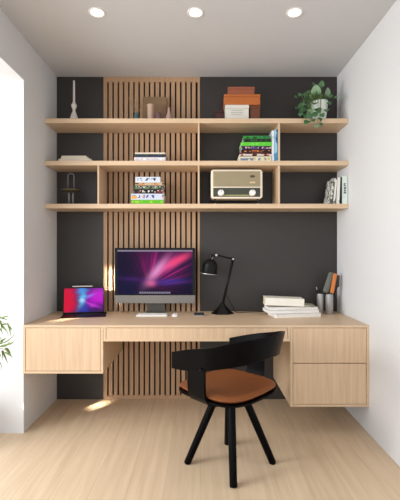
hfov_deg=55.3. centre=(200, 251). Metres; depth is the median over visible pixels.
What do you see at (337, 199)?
book
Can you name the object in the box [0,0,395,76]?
ceiling
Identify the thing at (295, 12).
diffuser
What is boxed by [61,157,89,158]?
booklet
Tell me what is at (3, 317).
palm
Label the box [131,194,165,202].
book
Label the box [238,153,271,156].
book
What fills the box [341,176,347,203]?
book
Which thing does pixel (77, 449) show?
floor
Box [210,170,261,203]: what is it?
radio
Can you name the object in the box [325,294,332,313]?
pot
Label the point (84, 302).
tablet
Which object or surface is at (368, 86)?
wall
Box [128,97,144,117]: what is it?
flower vase
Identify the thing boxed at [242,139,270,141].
book
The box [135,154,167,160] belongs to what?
book
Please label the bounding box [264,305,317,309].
magazine
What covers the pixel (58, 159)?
booklet
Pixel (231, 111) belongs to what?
storage box
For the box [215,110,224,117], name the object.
storage box
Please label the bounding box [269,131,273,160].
book
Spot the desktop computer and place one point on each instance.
(155, 277)
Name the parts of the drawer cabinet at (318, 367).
drawer, drawer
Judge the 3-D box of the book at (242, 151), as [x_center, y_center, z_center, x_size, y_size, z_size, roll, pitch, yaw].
[0.431,-0.782,3.050,0.234,0.024,0.170,0,0,1]
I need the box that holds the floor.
[0,399,399,499]
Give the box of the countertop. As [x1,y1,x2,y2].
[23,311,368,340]
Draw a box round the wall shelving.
[45,118,347,211]
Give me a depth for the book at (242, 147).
2.96 m
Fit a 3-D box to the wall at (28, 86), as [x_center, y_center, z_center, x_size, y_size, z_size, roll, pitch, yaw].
[-1.358,-0.117,0.550,0.300,2.700,5.500,0,0,0]
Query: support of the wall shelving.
attached to the wall at (291, 254)
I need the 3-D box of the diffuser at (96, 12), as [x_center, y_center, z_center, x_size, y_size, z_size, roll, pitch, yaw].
[-0.637,-1.465,2.340,0.076,0.001,0.076,0,0,0]
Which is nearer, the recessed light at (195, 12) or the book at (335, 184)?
the recessed light at (195, 12)
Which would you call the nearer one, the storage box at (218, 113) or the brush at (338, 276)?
the brush at (338, 276)
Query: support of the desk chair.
on the floor
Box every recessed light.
[88,7,105,17]
[187,7,203,17]
[286,7,302,17]
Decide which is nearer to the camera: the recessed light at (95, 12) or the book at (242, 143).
the recessed light at (95, 12)
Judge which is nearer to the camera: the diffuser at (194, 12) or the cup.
the diffuser at (194, 12)
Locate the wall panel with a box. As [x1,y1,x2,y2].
[103,77,199,398]
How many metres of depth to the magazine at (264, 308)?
2.92 m
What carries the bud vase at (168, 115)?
on the wall shelving
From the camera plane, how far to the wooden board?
3.15 m
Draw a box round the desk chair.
[172,331,284,487]
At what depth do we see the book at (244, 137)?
2.96 m
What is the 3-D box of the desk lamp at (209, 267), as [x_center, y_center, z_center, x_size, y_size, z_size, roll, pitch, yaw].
[0.260,0.253,3.079,0.533,0.489,0.144,0,0,-3]
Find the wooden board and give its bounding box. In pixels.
[142,97,165,117]
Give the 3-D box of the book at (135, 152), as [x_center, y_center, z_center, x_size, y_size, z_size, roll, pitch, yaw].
[-0.397,-0.768,3.060,0.236,0.013,0.180,0,0,0]
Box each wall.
[0,9,56,432]
[57,77,336,398]
[337,0,399,466]
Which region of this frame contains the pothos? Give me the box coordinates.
[294,81,337,127]
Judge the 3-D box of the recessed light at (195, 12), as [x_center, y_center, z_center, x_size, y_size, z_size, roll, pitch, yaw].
[-0.034,-1.465,2.340,0.103,0.004,0.103,0,0,0]
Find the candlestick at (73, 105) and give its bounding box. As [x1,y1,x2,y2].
[70,102,77,117]
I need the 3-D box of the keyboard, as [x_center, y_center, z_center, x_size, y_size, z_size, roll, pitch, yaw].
[-0.380,0.491,2.987,0.238,0.012,0.105,0,0,0]
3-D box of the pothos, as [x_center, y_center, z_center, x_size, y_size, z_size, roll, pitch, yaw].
[0.882,-1.138,2.986,0.322,0.391,0.203,0,0,0]
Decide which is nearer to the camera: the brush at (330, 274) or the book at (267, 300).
the book at (267, 300)
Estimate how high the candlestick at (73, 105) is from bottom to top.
0.158 m
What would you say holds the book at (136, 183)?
on the book at (134, 186)
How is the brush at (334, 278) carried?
in the pot at (328, 297)
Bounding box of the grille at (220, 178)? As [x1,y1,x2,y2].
[213,171,259,186]
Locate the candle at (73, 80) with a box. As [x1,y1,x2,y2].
[73,80,74,101]
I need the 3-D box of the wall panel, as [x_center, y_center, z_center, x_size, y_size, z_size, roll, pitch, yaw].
[-0.413,-0.117,3.220,0.807,2.698,0.040,0,0,0]
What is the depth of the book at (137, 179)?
2.98 m
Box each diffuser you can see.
[91,9,102,16]
[189,9,201,16]
[288,9,300,16]
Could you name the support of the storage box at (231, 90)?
on the storage box at (229, 99)
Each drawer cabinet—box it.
[23,328,121,373]
[273,328,368,406]
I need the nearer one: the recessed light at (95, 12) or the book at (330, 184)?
the recessed light at (95, 12)
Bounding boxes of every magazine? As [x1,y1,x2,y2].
[262,307,318,313]
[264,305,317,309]
[268,312,320,317]
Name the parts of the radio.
knob, dial panel, knob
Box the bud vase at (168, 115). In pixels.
[166,108,171,117]
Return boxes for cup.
[147,104,153,117]
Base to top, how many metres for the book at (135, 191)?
0.032 m
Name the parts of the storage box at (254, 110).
lid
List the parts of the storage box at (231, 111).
lid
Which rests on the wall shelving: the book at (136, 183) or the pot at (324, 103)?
the pot at (324, 103)
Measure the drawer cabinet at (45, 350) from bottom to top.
0.310 m
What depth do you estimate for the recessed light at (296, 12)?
2.34 m
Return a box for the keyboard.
[136,313,167,316]
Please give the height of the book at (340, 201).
0.208 m
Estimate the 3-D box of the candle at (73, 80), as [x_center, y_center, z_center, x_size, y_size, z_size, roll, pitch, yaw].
[-1.011,-1.282,3.040,0.017,0.185,0.017,0,0,0]
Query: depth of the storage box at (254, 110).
3.00 m
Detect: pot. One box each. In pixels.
[310,99,327,117]
[317,293,323,313]
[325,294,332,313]
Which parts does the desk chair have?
leg, leg, backrest, leg, leg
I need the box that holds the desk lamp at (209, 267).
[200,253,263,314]
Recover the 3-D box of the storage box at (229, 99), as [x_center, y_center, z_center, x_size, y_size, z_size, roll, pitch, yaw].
[0.323,-1.196,3.060,0.286,0.082,0.140,0,0,0]
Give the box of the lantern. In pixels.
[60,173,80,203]
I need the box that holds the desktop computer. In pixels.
[115,248,194,312]
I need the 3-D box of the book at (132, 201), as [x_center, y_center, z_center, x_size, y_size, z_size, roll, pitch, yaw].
[-0.417,-0.390,3.070,0.249,0.033,0.190,0,0,0]
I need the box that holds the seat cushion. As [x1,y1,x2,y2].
[180,369,275,403]
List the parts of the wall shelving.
shelf, shelf, shelf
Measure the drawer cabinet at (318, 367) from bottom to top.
0.536 m
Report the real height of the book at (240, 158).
0.037 m
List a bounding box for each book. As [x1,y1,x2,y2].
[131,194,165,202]
[131,200,164,203]
[133,185,164,189]
[133,189,164,194]
[134,157,166,160]
[135,152,165,153]
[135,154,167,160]
[135,177,161,181]
[135,182,164,188]
[237,156,270,160]
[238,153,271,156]
[239,142,271,151]
[240,146,271,151]
[240,150,270,152]
[241,136,269,141]
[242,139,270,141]
[263,295,303,306]
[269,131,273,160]
[274,130,277,160]
[324,178,334,203]
[331,177,336,203]
[335,177,339,203]
[339,177,341,203]
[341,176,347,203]
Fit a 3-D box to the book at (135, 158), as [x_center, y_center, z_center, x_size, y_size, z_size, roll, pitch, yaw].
[-0.399,-0.721,3.070,0.245,0.032,0.200,0,0,0]
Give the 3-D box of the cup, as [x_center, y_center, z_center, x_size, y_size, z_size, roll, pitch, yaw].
[-0.402,-1.103,3.050,0.060,0.142,0.060,0,0,0]
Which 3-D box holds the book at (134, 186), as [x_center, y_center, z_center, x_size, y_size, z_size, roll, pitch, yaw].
[-0.414,-0.503,3.065,0.230,0.031,0.180,0,0,0]
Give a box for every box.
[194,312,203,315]
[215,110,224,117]
[223,94,260,109]
[224,105,248,117]
[227,87,254,93]
[249,105,259,117]
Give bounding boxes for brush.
[323,272,333,294]
[330,273,336,294]
[333,275,339,297]
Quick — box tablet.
[60,287,106,317]
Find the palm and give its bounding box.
[0,315,15,367]
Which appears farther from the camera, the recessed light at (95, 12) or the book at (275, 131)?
the book at (275, 131)
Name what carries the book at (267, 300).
on the magazine
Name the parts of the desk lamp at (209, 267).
lamp shade, arm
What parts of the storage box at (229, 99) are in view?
lid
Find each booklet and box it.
[58,159,92,160]
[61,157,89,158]

